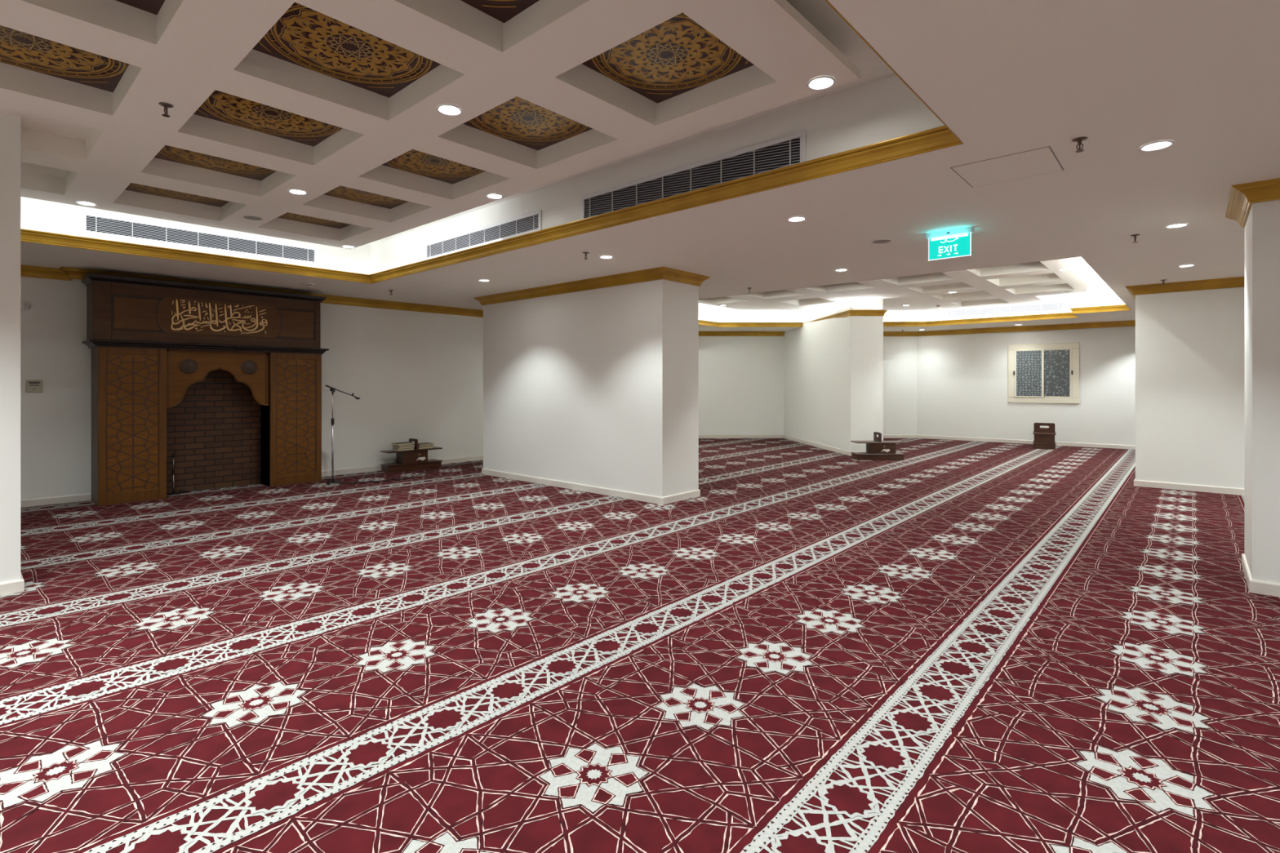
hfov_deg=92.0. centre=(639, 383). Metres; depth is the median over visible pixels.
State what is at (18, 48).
ceiling panel
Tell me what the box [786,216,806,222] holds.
recessed light
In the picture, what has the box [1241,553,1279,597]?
baseboard
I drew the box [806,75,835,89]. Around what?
recessed light
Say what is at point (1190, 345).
wall
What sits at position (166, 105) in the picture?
sprinkler
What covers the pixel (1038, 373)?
window
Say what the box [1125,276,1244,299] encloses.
trim
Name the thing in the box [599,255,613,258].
recessed light
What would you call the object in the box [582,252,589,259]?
sprinkler
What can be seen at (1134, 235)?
sprinkler
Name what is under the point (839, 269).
recessed light
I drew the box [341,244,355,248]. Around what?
recessed light
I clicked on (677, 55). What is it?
ceiling panel
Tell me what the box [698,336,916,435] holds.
wall
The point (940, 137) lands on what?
trim
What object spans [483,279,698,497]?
wall
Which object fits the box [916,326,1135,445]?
wall
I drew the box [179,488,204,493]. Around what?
cable
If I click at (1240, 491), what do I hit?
baseboard
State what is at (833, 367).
wall
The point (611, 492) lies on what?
baseboard
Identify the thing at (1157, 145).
recessed light
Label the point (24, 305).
sensor
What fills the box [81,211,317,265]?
ceiling vent
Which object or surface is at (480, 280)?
recessed light
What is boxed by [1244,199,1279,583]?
wall
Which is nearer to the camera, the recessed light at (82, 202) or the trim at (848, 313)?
the recessed light at (82, 202)
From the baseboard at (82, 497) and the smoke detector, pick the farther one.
the smoke detector
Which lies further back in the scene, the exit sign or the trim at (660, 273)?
the trim at (660, 273)
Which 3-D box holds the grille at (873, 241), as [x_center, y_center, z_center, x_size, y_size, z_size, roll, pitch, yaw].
[2.246,-1.319,5.742,0.164,0.002,0.164,0,0,42]
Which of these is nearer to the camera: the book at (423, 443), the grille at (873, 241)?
the grille at (873, 241)
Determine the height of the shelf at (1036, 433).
0.020 m
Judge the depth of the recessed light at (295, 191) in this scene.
5.27 m
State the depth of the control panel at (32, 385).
7.03 m
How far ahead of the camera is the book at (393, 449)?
9.84 m
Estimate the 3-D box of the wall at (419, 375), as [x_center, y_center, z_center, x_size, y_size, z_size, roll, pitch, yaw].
[-4.178,-0.220,10.206,0.429,3.240,16.269,0,0,44]
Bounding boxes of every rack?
[380,438,442,473]
[850,431,905,460]
[1032,422,1056,449]
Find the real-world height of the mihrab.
2.642 m
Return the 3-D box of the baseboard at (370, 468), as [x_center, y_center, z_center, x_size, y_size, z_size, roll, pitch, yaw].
[4.071,1.357,12.908,18.476,0.085,6.084,0,0,-5]
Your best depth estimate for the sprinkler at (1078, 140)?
3.34 m
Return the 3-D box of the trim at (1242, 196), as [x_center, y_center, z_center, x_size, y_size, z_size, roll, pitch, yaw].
[5.017,-1.266,3.885,1.910,0.118,1.050,0,0,42]
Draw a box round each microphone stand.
[166,453,180,495]
[325,384,359,485]
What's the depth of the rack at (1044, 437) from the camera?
13.25 m
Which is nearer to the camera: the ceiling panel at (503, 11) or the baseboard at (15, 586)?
the ceiling panel at (503, 11)
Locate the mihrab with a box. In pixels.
[80,272,328,506]
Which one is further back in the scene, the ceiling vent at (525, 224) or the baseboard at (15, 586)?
the ceiling vent at (525, 224)
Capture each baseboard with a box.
[0,572,24,595]
[20,493,90,507]
[321,435,1135,476]
[481,468,700,504]
[783,435,866,455]
[1133,478,1244,495]
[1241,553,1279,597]
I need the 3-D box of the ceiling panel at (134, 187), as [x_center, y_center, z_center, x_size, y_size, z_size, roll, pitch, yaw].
[-4.194,-1.780,5.638,0.836,0.017,0.836,0,0,42]
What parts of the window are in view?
sash, pane, pane, sash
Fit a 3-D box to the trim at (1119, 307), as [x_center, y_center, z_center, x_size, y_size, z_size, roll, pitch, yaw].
[4.259,-1.378,11.605,7.480,0.108,7.220,0,0,42]
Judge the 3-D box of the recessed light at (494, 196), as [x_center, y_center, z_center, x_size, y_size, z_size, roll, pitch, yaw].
[-1.270,-1.637,5.397,0.152,0.009,0.152,0,0,42]
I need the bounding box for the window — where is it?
[1008,342,1079,404]
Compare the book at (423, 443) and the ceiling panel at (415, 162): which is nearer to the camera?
the ceiling panel at (415, 162)
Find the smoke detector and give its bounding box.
[306,283,315,287]
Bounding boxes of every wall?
[0,111,20,582]
[20,276,483,500]
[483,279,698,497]
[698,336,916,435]
[783,298,883,451]
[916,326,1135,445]
[1135,286,1244,488]
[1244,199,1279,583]
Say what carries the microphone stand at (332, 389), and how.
on the floor
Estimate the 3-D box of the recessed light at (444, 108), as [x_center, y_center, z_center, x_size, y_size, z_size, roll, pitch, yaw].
[-1.139,-1.637,3.695,0.152,0.009,0.152,0,0,42]
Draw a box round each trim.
[20,0,963,284]
[20,264,1135,336]
[474,266,710,305]
[698,256,1131,327]
[804,310,887,323]
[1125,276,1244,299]
[1225,177,1279,227]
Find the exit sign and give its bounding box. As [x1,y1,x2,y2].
[925,226,974,260]
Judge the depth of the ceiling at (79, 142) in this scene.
3.62 m
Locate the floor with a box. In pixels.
[0,438,1279,852]
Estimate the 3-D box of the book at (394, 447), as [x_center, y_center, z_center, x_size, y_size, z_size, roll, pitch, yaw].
[-3.794,1.024,9.920,0.190,0.028,0.270,0,0,41]
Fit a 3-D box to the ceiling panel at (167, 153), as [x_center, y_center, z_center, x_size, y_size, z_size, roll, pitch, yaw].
[-3.293,-1.780,4.833,0.836,0.017,0.836,0,0,42]
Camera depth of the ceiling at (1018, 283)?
11.04 m
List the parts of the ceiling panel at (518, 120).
panel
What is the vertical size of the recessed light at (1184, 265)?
0.009 m
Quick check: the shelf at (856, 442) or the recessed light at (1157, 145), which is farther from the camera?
the shelf at (856, 442)
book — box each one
[391,441,413,445]
[392,445,414,448]
[392,448,413,451]
[393,444,414,447]
[413,442,433,445]
[417,444,433,447]
[417,446,433,448]
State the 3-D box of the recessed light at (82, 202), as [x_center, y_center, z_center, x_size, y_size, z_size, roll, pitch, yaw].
[-5.029,-1.637,5.611,0.152,0.009,0.152,0,0,42]
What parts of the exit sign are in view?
panel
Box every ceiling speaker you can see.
[241,214,264,220]
[871,238,892,244]
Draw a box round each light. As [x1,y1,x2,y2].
[75,200,97,205]
[287,188,307,195]
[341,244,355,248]
[435,103,462,115]
[478,279,490,281]
[485,193,503,199]
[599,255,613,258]
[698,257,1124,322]
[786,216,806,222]
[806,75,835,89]
[834,268,848,271]
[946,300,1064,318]
[1057,268,1071,271]
[1138,140,1174,151]
[1164,222,1188,228]
[1177,264,1195,267]
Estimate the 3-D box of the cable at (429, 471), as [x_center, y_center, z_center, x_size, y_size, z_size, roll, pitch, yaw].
[-3.591,1.387,9.043,0.444,0.016,1.563,0,0,36]
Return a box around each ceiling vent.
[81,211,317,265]
[425,209,541,259]
[581,129,805,219]
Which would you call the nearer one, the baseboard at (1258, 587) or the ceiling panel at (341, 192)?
the baseboard at (1258, 587)
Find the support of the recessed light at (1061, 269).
in the ceiling at (1018, 283)
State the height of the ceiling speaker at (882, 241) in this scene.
0.008 m
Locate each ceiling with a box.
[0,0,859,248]
[20,0,1279,331]
[698,257,1101,310]
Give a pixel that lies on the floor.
(950, 646)
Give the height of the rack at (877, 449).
0.500 m
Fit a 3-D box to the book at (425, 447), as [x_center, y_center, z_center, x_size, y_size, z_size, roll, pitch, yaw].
[-3.568,1.054,10.187,0.190,0.030,0.260,0,0,44]
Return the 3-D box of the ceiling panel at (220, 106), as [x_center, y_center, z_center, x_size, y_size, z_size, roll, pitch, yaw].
[-2.413,-1.780,4.046,0.836,0.017,0.836,0,0,42]
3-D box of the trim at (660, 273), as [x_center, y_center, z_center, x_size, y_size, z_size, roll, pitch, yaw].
[-0.849,-1.266,8.607,3.810,0.118,0.910,0,0,42]
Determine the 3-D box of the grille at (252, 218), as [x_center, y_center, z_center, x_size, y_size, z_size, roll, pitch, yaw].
[-3.825,-1.634,6.106,0.164,0.002,0.164,0,0,42]
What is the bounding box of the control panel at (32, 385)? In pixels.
[26,379,42,392]
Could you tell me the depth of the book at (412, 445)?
9.85 m
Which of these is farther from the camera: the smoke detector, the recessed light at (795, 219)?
the smoke detector
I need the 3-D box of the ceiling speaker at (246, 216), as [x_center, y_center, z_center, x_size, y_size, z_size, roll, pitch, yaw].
[-3.825,-1.636,6.106,0.188,0.008,0.188,0,0,42]
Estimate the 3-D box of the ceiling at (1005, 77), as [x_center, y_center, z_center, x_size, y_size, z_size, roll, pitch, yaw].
[2.053,-1.325,7.622,13.700,0.001,20.700,0,0,42]
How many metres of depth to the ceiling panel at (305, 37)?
3.32 m
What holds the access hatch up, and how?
attached to the ceiling at (1005, 77)
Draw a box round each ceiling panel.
[0,25,128,92]
[115,0,164,14]
[124,182,229,207]
[154,144,276,180]
[193,89,342,146]
[252,1,440,97]
[278,212,350,228]
[324,185,408,208]
[382,149,485,183]
[461,0,538,22]
[462,96,592,150]
[582,12,754,102]
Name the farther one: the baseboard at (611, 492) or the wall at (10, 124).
the baseboard at (611, 492)
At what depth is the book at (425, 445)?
10.11 m
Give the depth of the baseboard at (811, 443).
13.36 m
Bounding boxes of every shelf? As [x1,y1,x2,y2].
[380,446,442,453]
[850,440,905,443]
[1032,431,1056,435]
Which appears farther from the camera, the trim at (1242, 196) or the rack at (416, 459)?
the rack at (416, 459)
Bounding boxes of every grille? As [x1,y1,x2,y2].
[243,216,262,220]
[872,240,890,243]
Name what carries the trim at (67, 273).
attached to the wall at (419, 375)
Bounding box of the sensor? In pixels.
[20,302,28,309]
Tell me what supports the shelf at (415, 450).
attached to the rack at (416, 459)
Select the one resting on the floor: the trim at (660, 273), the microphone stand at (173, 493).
the microphone stand at (173, 493)
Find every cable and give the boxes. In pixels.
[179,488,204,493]
[334,471,431,484]
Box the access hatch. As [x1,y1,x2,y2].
[950,146,1063,187]
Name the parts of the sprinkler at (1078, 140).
frame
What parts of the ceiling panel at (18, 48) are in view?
panel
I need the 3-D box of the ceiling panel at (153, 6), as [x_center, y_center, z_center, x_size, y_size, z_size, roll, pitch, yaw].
[-2.297,-1.780,2.391,0.836,0.017,0.836,0,0,42]
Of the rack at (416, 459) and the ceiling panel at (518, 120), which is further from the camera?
the rack at (416, 459)
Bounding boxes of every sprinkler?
[158,102,173,117]
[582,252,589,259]
[1071,136,1087,152]
[1130,234,1140,243]
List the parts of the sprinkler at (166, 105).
frame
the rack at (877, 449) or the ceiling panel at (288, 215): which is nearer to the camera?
the ceiling panel at (288, 215)
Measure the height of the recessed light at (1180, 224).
0.009 m
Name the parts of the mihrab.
panel frame, carved panel, cornice, cornice, frieze frame, frieze panel, arch panel, arch frame, arch moulding, panel frame, carved panel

